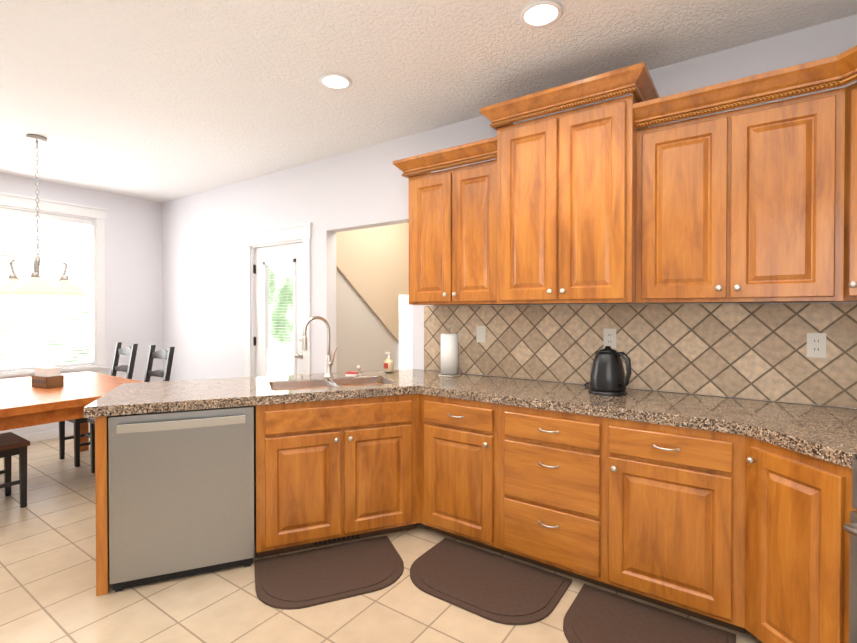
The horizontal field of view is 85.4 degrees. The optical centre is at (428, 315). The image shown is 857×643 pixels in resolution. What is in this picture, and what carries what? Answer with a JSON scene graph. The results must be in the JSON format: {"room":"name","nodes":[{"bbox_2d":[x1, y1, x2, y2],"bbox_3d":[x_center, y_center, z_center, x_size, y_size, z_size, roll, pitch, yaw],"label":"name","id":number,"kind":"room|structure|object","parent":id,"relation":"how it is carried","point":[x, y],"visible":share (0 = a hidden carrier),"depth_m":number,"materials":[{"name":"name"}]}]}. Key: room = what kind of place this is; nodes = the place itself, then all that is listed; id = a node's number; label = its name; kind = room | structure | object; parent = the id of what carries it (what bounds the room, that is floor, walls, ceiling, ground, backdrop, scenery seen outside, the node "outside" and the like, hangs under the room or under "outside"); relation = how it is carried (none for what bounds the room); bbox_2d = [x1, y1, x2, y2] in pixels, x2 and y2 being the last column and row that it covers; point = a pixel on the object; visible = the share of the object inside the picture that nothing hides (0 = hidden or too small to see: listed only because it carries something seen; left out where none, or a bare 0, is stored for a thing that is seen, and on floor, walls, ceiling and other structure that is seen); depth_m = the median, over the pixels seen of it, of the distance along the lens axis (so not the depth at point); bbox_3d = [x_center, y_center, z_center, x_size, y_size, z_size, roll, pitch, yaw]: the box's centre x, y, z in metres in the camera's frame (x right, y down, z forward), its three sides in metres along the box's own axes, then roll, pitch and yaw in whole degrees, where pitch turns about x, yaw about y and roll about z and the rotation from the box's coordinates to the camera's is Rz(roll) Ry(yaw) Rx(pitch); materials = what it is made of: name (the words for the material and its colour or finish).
{"room":"kitchen","nodes":[
{"label":"kitchen","id":0,"kind":"room"},
{"bbox_2d":[0,173,162,435],"bbox_3d":[-4.979,-0.038,3.716,0.120,2.740,5.420,0,1,35],"label":"wall","id":1,"kind":"structure","parent":0,"point":[133,272],"depth_m":5.56,"materials":[{"name":"white paint"}]},
{"bbox_2d":[0,192,108,378],"bbox_3d":[-4.381,-0.263,4.522,0.173,1.915,2.180,0,1,35],"label":"window","id":2,"kind":"structure","parent":1,"relation":"in","point":[28,215],"depth_m":5.02,"materials":[{"name":"white"}]},
{"bbox_2d":[20,424,89,442],"bbox_3d":[-4.880,1.287,3.752,0.016,0.090,5.270,0,1,35],"label":"baseboard","id":3,"kind":"structure","parent":1,"relation":"attached to","point":[43,435],"depth_m":4.92,"materials":[{"name":"white"}]},
{"bbox_2d":[336,222,412,372],"bbox_3d":[-0.643,-0.050,4.962,0.180,2.740,1.350,0,1,35],"label":"doorway","id":4,"kind":"structure","parent":0,"point":[374,316],"depth_m":4.87,"materials":[{"name":"beige paint"}]},
{"bbox_2d":[0,432,760,642],"bbox_3d":[-0.953,1.401,1.905,8.810,0.100,7.040,0,1,35],"label":"floor","id":5,"kind":"structure","parent":0,"point":[48,564],"depth_m":2.18,"materials":[{"name":"tile"}]},
{"bbox_2d":[0,432,29,507],"bbox_3d":[-3.103,0.813,3.143,0.440,1.050,0.524,0,1,35],"label":"chair","id":6,"kind":"object","parent":5,"relation":"on","point":[12,444],"visible":1,"depth_m":3.22,"materials":[{"name":"black paint"}]},
{"bbox_2d":[0,371,142,451],"bbox_3d":[-3.077,0.952,3.715,1.670,0.760,1.180,0,1,35],"label":"dining table","id":7,"kind":"object","parent":5,"relation":"on","point":[24,402],"visible":0.46,"depth_m":3.29,"materials":[{"name":"brown wood"}]},
{"bbox_2d":[32,366,63,388],"bbox_3d":[-3.046,0.494,3.712,0.200,0.156,0.122,0,1,23],"label":"basket","id":8,"kind":"object","parent":7,"relation":"on","point":[46,377],"visible":1,"depth_m":3.67,"materials":[{"name":"brown wood"}]},
{"bbox_2d":[59,342,137,466],"bbox_3d":[-3.102,0.801,4.368,0.440,1.050,0.524,0,1,35],"label":"chair","id":9,"kind":"object","parent":5,"relation":"on","point":[131,352],"visible":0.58,"depth_m":4.30,"materials":[{"name":"black paint"}]},
{"bbox_2d":[95,423,111,595],"bbox_3d":[-1.687,0.912,2.517,0.549,0.863,0.379,0,1,35],"label":"base cabinet","id":10,"kind":"object","parent":5,"relation":"on","point":[103,585],"depth_m":2.23,"materials":[{"name":"brown wood"}]},
{"bbox_2d":[87,345,174,472],"bbox_3d":[-2.549,0.804,4.006,0.440,1.050,0.524,0,1,35],"label":"chair","id":11,"kind":"object","parent":5,"relation":"on","point":[161,354],"visible":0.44,"depth_m":4.08,"materials":[{"name":"black paint"}]},
{"bbox_2d":[108,406,253,591],"bbox_3d":[-1.332,0.914,2.600,0.650,0.858,0.648,0,1,-22],"label":"dishwasher","id":12,"kind":"object","parent":5,"relation":"on","point":[181,493],"visible":0.94,"depth_m":2.33,"materials":[{"name":"silver metal"}]},
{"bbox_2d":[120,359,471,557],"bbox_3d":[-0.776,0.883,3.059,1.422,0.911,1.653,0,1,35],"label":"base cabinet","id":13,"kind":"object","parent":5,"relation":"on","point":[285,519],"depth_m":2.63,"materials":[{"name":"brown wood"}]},
{"bbox_2d":[254,535,403,609],"bbox_3d":[-0.506,1.337,2.431,0.750,0.016,0.500,0,1,-22],"label":"floor mat","id":14,"kind":"object","parent":5,"relation":"on","point":[309,578],"visible":1,"depth_m":2.39,"materials":[{"name":"brown rubber"}]},
{"bbox_2d":[84,375,856,642],"bbox_3d":[0.234,0.460,2.133,4.410,0.053,2.042,0,1,35],"label":"kitchen cabinet","id":15,"kind":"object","parent":5,"relation":"on","point":[727,512],"depth_m":2.21,"materials":[{"name":"brown wood"}]},
{"bbox_2d":[345,371,358,376],"bbox_3d":[-0.530,0.407,3.215,0.080,0.030,0.050,0,1,15],"label":"sponge","id":16,"kind":"object","parent":15,"relation":"on","point":[351,374],"visible":1,"depth_m":3.19,"materials":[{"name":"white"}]},
{"bbox_2d":[382,352,395,372],"bbox_3d":[-0.292,0.346,3.424,0.100,0.148,0.070,0,1,35],"label":"soap dispenser","id":17,"kind":"object","parent":15,"relation":"on","point":[388,365],"visible":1,"depth_m":3.40,"materials":[{"name":"beige plastic"}]},
{"bbox_2d":[438,326,459,376],"bbox_3d":[0.150,0.249,3.245,0.166,0.347,0.156,0,1,35],"label":"paper towel holder","id":18,"kind":"object","parent":15,"relation":"on","point":[449,354],"visible":1,"depth_m":3.19,"materials":[{"name":"white paper"}]},
{"bbox_2d":[584,346,631,395],"bbox_3d":[1.016,0.280,2.637,0.327,0.297,0.372,0,1,35],"label":"kettle","id":19,"kind":"object","parent":15,"relation":"on","point":[608,377],"visible":0.98,"depth_m":2.49,"materials":[{"name":"black plastic"}]},
{"bbox_2d":[410,538,571,624],"bbox_3d":[0.270,1.338,2.355,0.760,0.016,0.500,0,1,35],"label":"floor mat","id":20,"kind":"object","parent":5,"relation":"on","point":[490,586],"visible":0.98,"depth_m":2.30,"materials":[{"name":"brown rubber"}]},
{"bbox_2d":[563,584,735,642],"bbox_3d":[0.889,1.342,1.922,0.630,0.016,0.500,0,1,35],"label":"floor mat","id":21,"kind":"object","parent":5,"relation":"on","point":[594,615],"visible":0.93,"depth_m":2.00,"materials":[{"name":"brown rubber"}]},
{"bbox_2d":[843,459,856,642],"bbox_3d":[1.695,0.896,1.152,0.755,0.923,0.760,0,1,-10],"label":"range","id":22,"kind":"object","parent":5,"relation":"on","point":[851,528],"visible":0.98,"depth_m":1.46,"materials":[{"name":"silver metal"}]},
{"bbox_2d":[0,0,856,202],"bbox_3d":[-0.953,-1.439,1.877,8.810,0.100,7.040,0,1,35],"label":"ceiling","id":23,"kind":"structure","parent":0,"point":[162,101],"depth_m":2.62,"materials":[{"name":"white paint"}]},
{"bbox_2d":[0,134,86,295],"bbox_3d":[-3.059,-0.785,3.687,0.626,1.240,0.611,0,1,35],"label":"pendant light","id":24,"kind":"object","parent":23,"relation":"hanging from","point":[33,284],"visible":1,"depth_m":3.64,"materials":[{"name":"silver metal"}]},
{"bbox_2d":[319,73,351,89],"bbox_3d":[-0.555,-1.392,2.770,0.195,0.011,0.195,0,1,11],"label":"recessed light","id":25,"kind":"object","parent":23,"relation":"in","point":[334,81],"depth_m":2.77,"materials":[{"name":"white"}]},
{"bbox_2d":[519,0,562,27],"bbox_3d":[0.519,-1.385,2.142,0.195,0.011,0.195,0,1,11],"label":"recessed light","id":26,"kind":"object","parent":23,"relation":"in","point":[541,14],"depth_m":2.14,"materials":[{"name":"white"}]},
{"bbox_2d":[162,14,856,408],"bbox_3d":[0.166,-0.035,3.493,8.810,2.740,0.131,0,1,35],"label":"wall","id":27,"kind":"structure","parent":0,"point":[744,350],"depth_m":3.18,"materials":[{"name":"white paint"}]},
{"bbox_2d":[242,222,312,376],"bbox_3d":[-1.483,0.233,4.627,1.060,2.180,0.165,0,1,35],"label":"door","id":28,"kind":"structure","parent":27,"relation":"attached to","point":[264,253],"depth_m":4.66,"materials":[{"name":"white wood"}]},
{"bbox_2d":[405,141,492,304],"bbox_3d":[0.243,-0.569,3.161,0.730,0.994,0.332,0,1,35],"label":"upper cabinet","id":29,"kind":"object","parent":27,"relation":"attached to","point":[451,210],"depth_m":3.02,"materials":[{"name":"brown wood"}]},
{"bbox_2d":[476,326,485,342],"bbox_3d":[0.369,0.133,3.270,0.072,0.117,0.008,0,1,35],"label":"electrical outlet plate","id":30,"kind":"object","parent":27,"relation":"attached to","point":[480,330],"depth_m":3.27,"materials":[{"name":"white plastic"}]},
{"bbox_2d":[493,69,652,304],"bbox_3d":[0.824,-0.639,2.700,0.750,1.144,0.422,0,1,35],"label":"upper cabinet","id":31,"kind":"object","parent":27,"relation":"attached to","point":[617,201],"depth_m":2.49,"materials":[{"name":"brown wood"}]},
{"bbox_2d":[603,328,615,347],"bbox_3d":[1.083,0.138,2.772,0.072,0.117,0.007,0,1,35],"label":"electrical outlet plate","id":32,"kind":"object","parent":27,"relation":"attached to","point":[609,334],"depth_m":2.77,"materials":[{"name":"white plastic"}]},
{"bbox_2d":[637,81,840,303],"bbox_3d":[1.489,-0.508,2.291,0.810,0.890,0.332,0,1,35],"label":"upper cabinet","id":33,"kind":"object","parent":27,"relation":"attached to","point":[743,205],"depth_m":2.12,"materials":[{"name":"brown wood"}]},
{"bbox_2d":[807,333,825,357],"bbox_3d":[1.862,0.144,2.228,0.072,0.117,0.007,0,1,35],"label":"electrical outlet plate","id":34,"kind":"object","parent":27,"relation":"attached to","point":[816,344],"depth_m":2.23,"materials":[{"name":"white plastic"}]},
{"bbox_2d":[833,45,856,301],"bbox_3d":[2.070,-0.553,1.629,0.900,0.994,0.750,0,1,35],"label":"upper cabinet","id":35,"kind":"object","parent":27,"relation":"attached to","point":[847,71],"depth_m":1.91,"materials":[{"name":"brown wood"}]},
{"label":"outside","id":36,"kind":"structure","parent":0,"visible":0},
{"bbox_2d":[0,216,292,366],"bbox_3d":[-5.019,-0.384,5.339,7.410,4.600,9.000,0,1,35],"label":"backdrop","id":37,"kind":"structure","parent":36,"point":[283,294],"depth_m":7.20,"materials":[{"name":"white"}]}
]}

